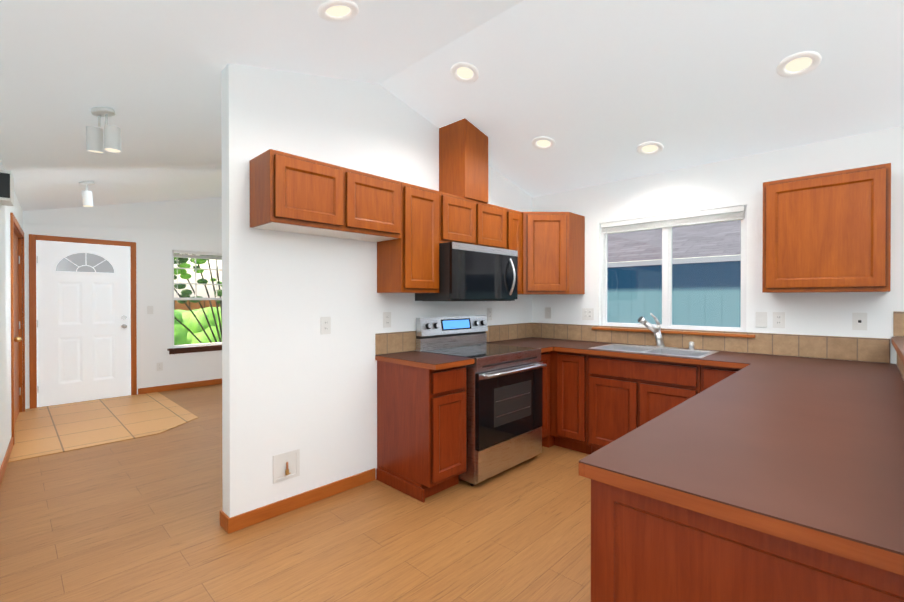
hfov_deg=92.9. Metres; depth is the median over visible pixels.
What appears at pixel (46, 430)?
floor
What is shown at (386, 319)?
outlet
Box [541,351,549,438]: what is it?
base cabinet
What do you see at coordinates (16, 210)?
wall
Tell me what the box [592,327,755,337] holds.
window sill
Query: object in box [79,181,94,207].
spotlight fixture
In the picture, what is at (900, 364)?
backsplash
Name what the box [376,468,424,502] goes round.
baseboard
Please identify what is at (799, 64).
recessed light
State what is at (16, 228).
door frame
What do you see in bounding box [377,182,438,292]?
upper cabinet
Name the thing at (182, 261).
maple tree
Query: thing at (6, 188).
door chime
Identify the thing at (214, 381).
baseboard
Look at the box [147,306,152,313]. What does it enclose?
light switch
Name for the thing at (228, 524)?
baseboard
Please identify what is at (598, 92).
ceiling
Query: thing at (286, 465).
outlet box
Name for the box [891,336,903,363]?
countertop
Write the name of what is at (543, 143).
recessed light
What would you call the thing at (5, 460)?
baseboard
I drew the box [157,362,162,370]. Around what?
outlet
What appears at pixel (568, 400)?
base cabinet
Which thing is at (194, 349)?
window sill
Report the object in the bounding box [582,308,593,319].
outlet
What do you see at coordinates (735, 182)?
wall
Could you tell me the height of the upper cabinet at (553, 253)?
0.763 m
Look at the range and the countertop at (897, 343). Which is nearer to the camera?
the countertop at (897, 343)
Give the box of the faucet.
[638,313,694,349]
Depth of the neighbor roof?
6.59 m
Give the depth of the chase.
3.50 m
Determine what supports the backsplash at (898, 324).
attached to the wall at (735, 182)
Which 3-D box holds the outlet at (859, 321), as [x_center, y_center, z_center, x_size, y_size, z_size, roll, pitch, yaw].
[2.705,0.135,2.849,0.072,0.116,0.007,0,0,44]
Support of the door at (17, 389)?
in the wall at (16, 210)
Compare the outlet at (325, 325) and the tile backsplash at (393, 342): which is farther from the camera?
the tile backsplash at (393, 342)
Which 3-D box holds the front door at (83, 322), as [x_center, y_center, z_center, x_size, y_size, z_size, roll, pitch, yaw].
[-4.723,0.280,5.545,0.129,2.030,0.918,0,0,44]
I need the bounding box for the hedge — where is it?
[174,307,221,344]
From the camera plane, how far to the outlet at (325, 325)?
2.86 m
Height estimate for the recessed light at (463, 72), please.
0.055 m
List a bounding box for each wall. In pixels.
[0,159,22,466]
[23,197,221,408]
[221,63,531,517]
[532,126,903,368]
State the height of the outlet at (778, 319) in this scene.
0.116 m
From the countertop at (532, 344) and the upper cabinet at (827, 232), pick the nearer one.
the upper cabinet at (827, 232)
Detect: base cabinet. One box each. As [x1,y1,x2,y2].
[377,361,466,497]
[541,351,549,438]
[542,351,554,447]
[550,351,591,454]
[588,354,700,452]
[701,365,740,391]
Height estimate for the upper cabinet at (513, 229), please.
0.763 m
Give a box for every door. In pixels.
[14,233,21,421]
[37,241,129,406]
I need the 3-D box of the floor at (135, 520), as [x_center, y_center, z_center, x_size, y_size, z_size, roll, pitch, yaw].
[-0.714,1.343,2.829,10.150,0.060,5.200,0,0,44]
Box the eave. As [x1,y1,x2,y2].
[607,255,740,268]
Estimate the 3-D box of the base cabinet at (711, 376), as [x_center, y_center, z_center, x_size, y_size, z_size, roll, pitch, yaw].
[2.048,0.874,3.084,0.331,0.876,0.583,0,0,44]
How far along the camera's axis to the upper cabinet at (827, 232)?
2.73 m
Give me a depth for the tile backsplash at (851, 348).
3.28 m
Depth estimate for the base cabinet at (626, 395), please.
3.33 m
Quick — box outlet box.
[273,449,299,483]
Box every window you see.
[172,250,221,347]
[601,205,746,331]
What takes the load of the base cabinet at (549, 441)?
on the floor at (135, 520)
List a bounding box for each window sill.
[167,345,221,353]
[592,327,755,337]
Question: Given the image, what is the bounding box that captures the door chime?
[0,170,13,205]
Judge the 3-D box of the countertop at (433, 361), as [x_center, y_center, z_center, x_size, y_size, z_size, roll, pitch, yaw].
[-0.204,0.417,3.070,0.639,0.037,0.377,0,0,44]
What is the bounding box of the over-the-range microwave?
[415,242,517,300]
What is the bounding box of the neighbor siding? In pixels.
[607,262,740,326]
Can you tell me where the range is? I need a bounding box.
[416,315,546,485]
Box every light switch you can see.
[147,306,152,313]
[545,307,550,318]
[756,312,766,327]
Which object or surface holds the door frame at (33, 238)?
attached to the wall at (158, 232)
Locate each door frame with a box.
[10,213,24,444]
[29,234,136,408]
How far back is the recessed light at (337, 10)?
2.07 m
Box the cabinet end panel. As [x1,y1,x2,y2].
[591,479,903,601]
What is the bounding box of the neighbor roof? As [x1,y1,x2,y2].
[607,220,740,262]
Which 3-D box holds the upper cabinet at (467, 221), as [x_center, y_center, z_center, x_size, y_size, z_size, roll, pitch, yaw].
[0.096,-0.632,3.612,0.303,0.387,0.822,0,0,44]
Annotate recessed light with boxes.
[317,0,358,21]
[451,62,478,82]
[532,136,555,149]
[636,141,663,154]
[776,51,821,76]
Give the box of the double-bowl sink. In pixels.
[590,344,718,357]
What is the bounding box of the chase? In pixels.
[439,118,487,202]
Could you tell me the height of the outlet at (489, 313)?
0.116 m
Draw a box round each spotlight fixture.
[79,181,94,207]
[86,107,120,153]
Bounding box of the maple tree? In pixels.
[174,253,221,342]
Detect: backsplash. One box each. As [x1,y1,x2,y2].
[375,323,530,354]
[531,323,889,362]
[893,311,903,336]
[897,354,903,378]
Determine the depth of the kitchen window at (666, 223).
3.71 m
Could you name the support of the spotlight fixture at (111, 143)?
attached to the ceiling
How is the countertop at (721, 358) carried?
on the base cabinet
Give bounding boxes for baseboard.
[0,437,12,484]
[138,378,221,393]
[220,510,226,528]
[225,468,375,533]
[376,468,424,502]
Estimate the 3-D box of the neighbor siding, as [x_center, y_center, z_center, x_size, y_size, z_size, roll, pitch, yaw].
[4.608,0.682,4.914,13.000,2.440,0.200,0,0,44]
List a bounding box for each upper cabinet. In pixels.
[250,149,400,241]
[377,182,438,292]
[439,191,505,248]
[506,208,521,293]
[517,212,584,294]
[762,163,890,292]
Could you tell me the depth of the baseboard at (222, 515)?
2.49 m
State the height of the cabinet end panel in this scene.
0.875 m
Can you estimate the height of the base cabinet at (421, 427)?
0.876 m
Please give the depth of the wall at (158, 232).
6.07 m
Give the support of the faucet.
on the countertop at (721, 358)
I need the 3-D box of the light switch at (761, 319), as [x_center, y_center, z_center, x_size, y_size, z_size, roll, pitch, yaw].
[2.317,0.139,3.218,0.072,0.116,0.016,0,0,44]
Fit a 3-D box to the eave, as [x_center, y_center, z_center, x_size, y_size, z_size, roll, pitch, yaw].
[4.391,-0.527,4.684,13.400,0.062,0.417,0,0,44]
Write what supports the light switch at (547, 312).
attached to the wall at (735, 182)
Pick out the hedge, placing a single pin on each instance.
(181, 328)
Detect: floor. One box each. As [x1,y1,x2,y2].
[0,384,590,601]
[8,392,197,462]
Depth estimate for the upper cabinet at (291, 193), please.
2.53 m
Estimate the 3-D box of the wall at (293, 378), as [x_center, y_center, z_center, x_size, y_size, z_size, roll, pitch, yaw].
[-0.242,-0.163,3.575,0.120,2.945,3.060,0,0,44]
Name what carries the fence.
on the ground
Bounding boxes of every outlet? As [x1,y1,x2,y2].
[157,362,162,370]
[321,317,330,333]
[383,312,390,327]
[487,308,491,319]
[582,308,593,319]
[773,312,784,327]
[852,313,866,329]
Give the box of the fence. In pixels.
[174,300,219,310]
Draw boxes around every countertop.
[375,351,474,369]
[484,341,554,352]
[503,337,758,366]
[579,354,903,575]
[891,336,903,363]
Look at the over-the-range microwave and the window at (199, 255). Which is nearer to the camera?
the over-the-range microwave
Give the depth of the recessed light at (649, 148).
3.39 m
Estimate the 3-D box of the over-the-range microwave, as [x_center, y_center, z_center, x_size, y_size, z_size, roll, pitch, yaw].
[0.157,-0.217,3.556,0.473,0.436,0.816,0,0,44]
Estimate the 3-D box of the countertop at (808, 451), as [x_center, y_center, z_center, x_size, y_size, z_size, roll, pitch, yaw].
[1.566,0.423,1.927,0.693,0.037,2.918,0,0,44]
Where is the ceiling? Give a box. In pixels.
[0,0,903,210]
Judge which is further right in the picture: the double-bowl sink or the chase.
the double-bowl sink

